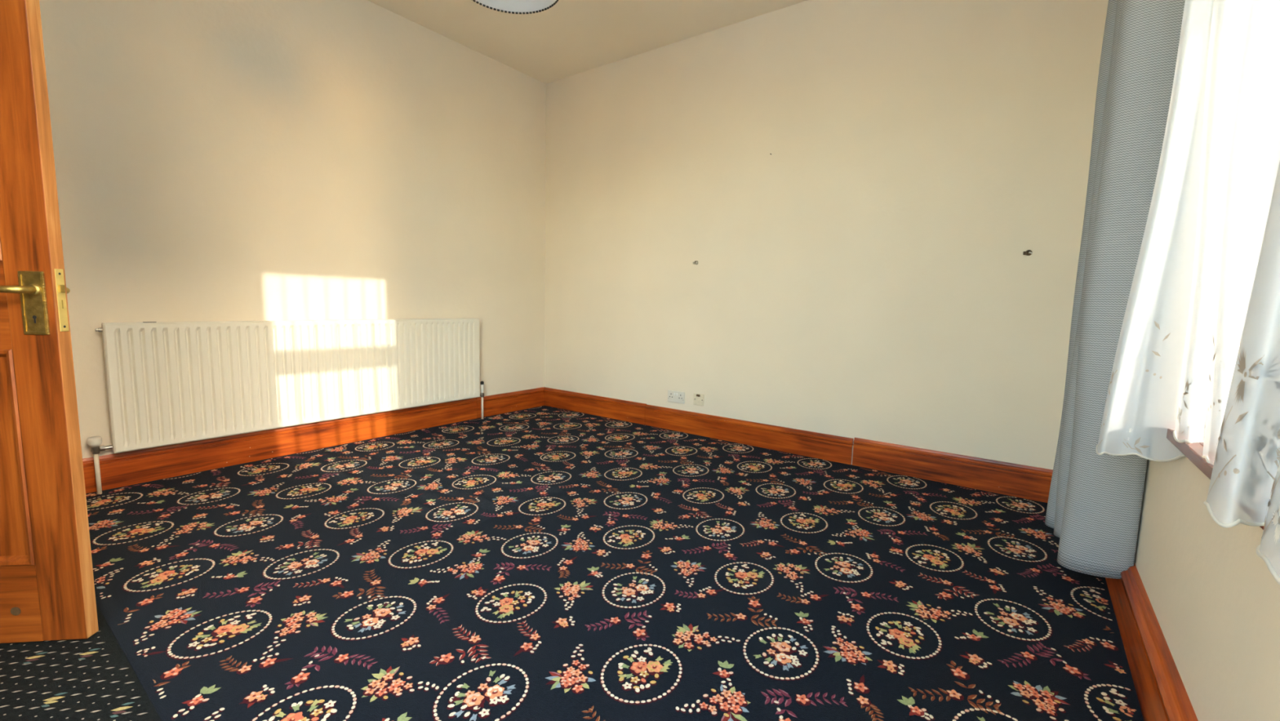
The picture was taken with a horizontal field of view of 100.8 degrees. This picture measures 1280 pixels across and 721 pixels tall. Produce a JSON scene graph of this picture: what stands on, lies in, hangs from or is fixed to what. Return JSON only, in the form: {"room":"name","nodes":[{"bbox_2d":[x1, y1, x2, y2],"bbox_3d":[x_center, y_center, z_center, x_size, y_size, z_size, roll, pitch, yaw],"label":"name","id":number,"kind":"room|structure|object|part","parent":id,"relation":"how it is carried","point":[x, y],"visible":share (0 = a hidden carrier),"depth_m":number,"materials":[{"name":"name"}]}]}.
{"room":"empty bedroom","nodes":[
{"label":"empty bedroom","id":0,"kind":"room"},
{"bbox_2d":[0,0,98,643],"bbox_3d":[-1.850,-0.236,1.294,0.768,1.981,0.153,1,6,-7],"label":"door","id":1,"kind":"structure","parent":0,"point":[47,586],"depth_m":1.35,"materials":[{"name":"brown wood"}]},
{"bbox_3d":[-1.682,-0.678,1.252,0.230,0.864,0.018,1,6,-7],"label":"panel moulding","id":2,"kind":"part","parent":1,"relation":"part of","materials":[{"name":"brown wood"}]},
{"bbox_3d":[-1.855,-0.143,1.304,0.550,0.220,0.035,1,6,-7],"label":"rail","id":3,"kind":"part","parent":1,"relation":"part of","materials":[{"name":"brown wood"}]},
{"bbox_3d":[-1.704,0.254,1.355,0.230,0.572,0.018,1,6,-7],"label":"panel moulding","id":4,"kind":"part","parent":1,"relation":"part of","materials":[{"name":"brown wood"}]},
{"bbox_3d":[-1.706,0.253,1.368,0.230,0.572,0.008,1,6,-7],"label":"panel","id":5,"kind":"part","parent":1,"relation":"part of","materials":[{"name":"brown wood"}]},
{"bbox_3d":[-1.556,-0.174,1.288,0.130,0.030,0.054,1,6,-7],"label":"handle","id":6,"kind":"part","parent":1,"relation":"part of","materials":[{"name":"gold metal"}]},
{"bbox_3d":[-1.874,0.641,1.391,0.550,0.214,0.035,1,6,-7],"label":"rail","id":7,"kind":"part","parent":1,"relation":"part of","materials":[{"name":"brown wood"}]},
{"bbox_3d":[-1.518,-0.144,1.326,0.056,0.158,0.005,1,6,-7],"label":"handle plate","id":8,"kind":"part","parent":1,"relation":"part of","materials":[{"name":"gold metal"}]},
{"bbox_2d":[39,0,546,458],"bbox_3d":[-2.425,-0.795,2.680,0.200,2.973,5.482,6,8,36],"label":"wall","id":9,"kind":"structure","parent":0,"point":[215,160],"depth_m":3.02,"materials":[{"name":"beige paint"}]},
{"bbox_2d":[87,318,484,493],"bbox_3d":[-1.889,0.145,3.289,0.101,0.798,2.183,6,8,36],"label":"radiator","id":10,"kind":"object","parent":9,"relation":"attached to","point":[168,383],"visible":1,"depth_m":2.95,"materials":[{"name":"beige metal"}]},
{"bbox_2d":[82,386,544,493],"bbox_3d":[-1.958,0.459,3.309,0.022,0.164,3.660,6,8,36],"label":"baseboard","id":11,"kind":"structure","parent":9,"relation":"attached to","point":[148,464],"depth_m":3.10,"materials":[{"name":"brown wood"}]},
{"bbox_2d":[0,405,1143,720],"bbox_3d":[-0.873,0.785,1.611,3.822,0.062,5.182,6,8,36],"label":"floor","id":12,"kind":"structure","parent":0,"point":[542,562],"depth_m":1.72,"materials":[{"name":"blue carpet"}]},
{"bbox_2d":[367,0,807,84],"bbox_3d":[-0.804,-2.048,1.297,3.822,0.100,5.182,6,8,36],"label":"ceiling","id":13,"kind":"structure","parent":0,"point":[570,37],"depth_m":3.54,"materials":[{"name":"beige paint"}]},
{"bbox_2d":[472,0,558,13],"bbox_3d":[-0.458,-1.683,1.827,0.377,0.726,0.377,6,8,36],"label":"pendant lamp","id":14,"kind":"object","parent":13,"relation":"hanging from","point":[517,6],"visible":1,"depth_m":2.04,"materials":[{"name":"white paint"}]},
{"bbox_2d":[544,0,1108,469],"bbox_3d":[0.762,-0.820,3.609,3.822,2.973,0.200,6,8,36],"label":"wall","id":15,"kind":"structure","parent":0,"point":[868,275],"depth_m":3.15,"materials":[{"name":"beige paint"}]},
{"bbox_2d":[667,390,684,404],"bbox_3d":[0.268,0.271,3.943,0.146,0.086,0.014,6,8,36],"label":"double socket","id":16,"kind":"object","parent":15,"relation":"attached to","point":[678,397],"visible":1,"depth_m":3.94,"materials":[{"name":"white plastic"}]},
{"bbox_2d":[693,392,704,405],"bbox_3d":[0.424,0.283,3.829,0.086,0.086,0.012,6,8,36],"label":"outlet plate","id":17,"kind":"object","parent":15,"relation":"attached to","point":[699,398],"visible":1,"depth_m":3.82,"materials":[{"name":"plastic"}]},
{"bbox_2d":[543,386,1053,502],"bbox_3d":[0.649,0.481,3.674,3.786,0.167,0.022,6,8,36],"label":"baseboard","id":18,"kind":"structure","parent":15,"relation":"attached to","point":[1026,482],"depth_m":3.25,"materials":[{"name":"brown wood"}]},
{"bbox_2d":[1022,249,1031,255],"bbox_3d":[1.928,-0.536,2.631,0.037,0.030,0.029,6,8,36],"label":"stub","id":19,"kind":"object","parent":15,"relation":"attached to","point":[1028,252],"visible":1,"depth_m":2.63,"materials":[{"name":"grey metal"}]},
{"bbox_2d":[1134,457,1279,720],"bbox_3d":[1.279,-0.505,0.879,0.280,2.973,4.002,6,8,36],"label":"wall","id":20,"kind":"structure","parent":0,"point":[1215,602],"depth_m":1.04,"materials":[{"name":"beige paint"}]},
{"bbox_2d":[1105,562,1198,720],"bbox_3d":[1.096,0.781,1.083,0.037,0.163,3.682,6,8,36],"label":"baseboard","id":21,"kind":"structure","parent":20,"relation":"attached to","point":[1161,691],"depth_m":1.31,"materials":[{"name":"brown wood"}]},
{"bbox_2d":[1166,428,1263,529],"bbox_3d":[1.253,0.214,1.057,0.207,0.026,0.850,6,8,36],"label":"window sill","id":22,"kind":"structure","parent":20,"relation":"attached to","point":[1193,451],"depth_m":1.14,"materials":[{"name":"brown wood"}]},
{"bbox_3d":[1.299,-1.601,1.092,0.129,0.056,2.240,6,8,36],"label":"pole","id":23,"kind":"object","parent":20,"relation":"attached to","visible":0},
{"bbox_2d":[1044,0,1185,578],"bbox_3d":[1.607,-0.502,1.773,0.194,2.359,0.490,5,7,30],"label":"curtain","id":24,"kind":"object","parent":23,"relation":"hanging from","point":[1095,502],"visible":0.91,"depth_m":1.64,"materials":[{"name":"grey fabric"}]},
{"bbox_3d":[1.115,-1.504,0.795,0.053,0.012,1.430,6,8,36],"label":"rod","id":25,"kind":"object","parent":20,"relation":"attached to","visible":0},
{"bbox_2d":[1095,0,1279,585],"bbox_3d":[1.090,-0.593,0.900,0.188,1.808,1.431,6,8,33],"label":"curtain","id":26,"kind":"object","parent":25,"relation":"hanging from","point":[1197,357],"visible":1,"depth_m":1.11,"materials":[{"name":"white fabric"}]}
]}

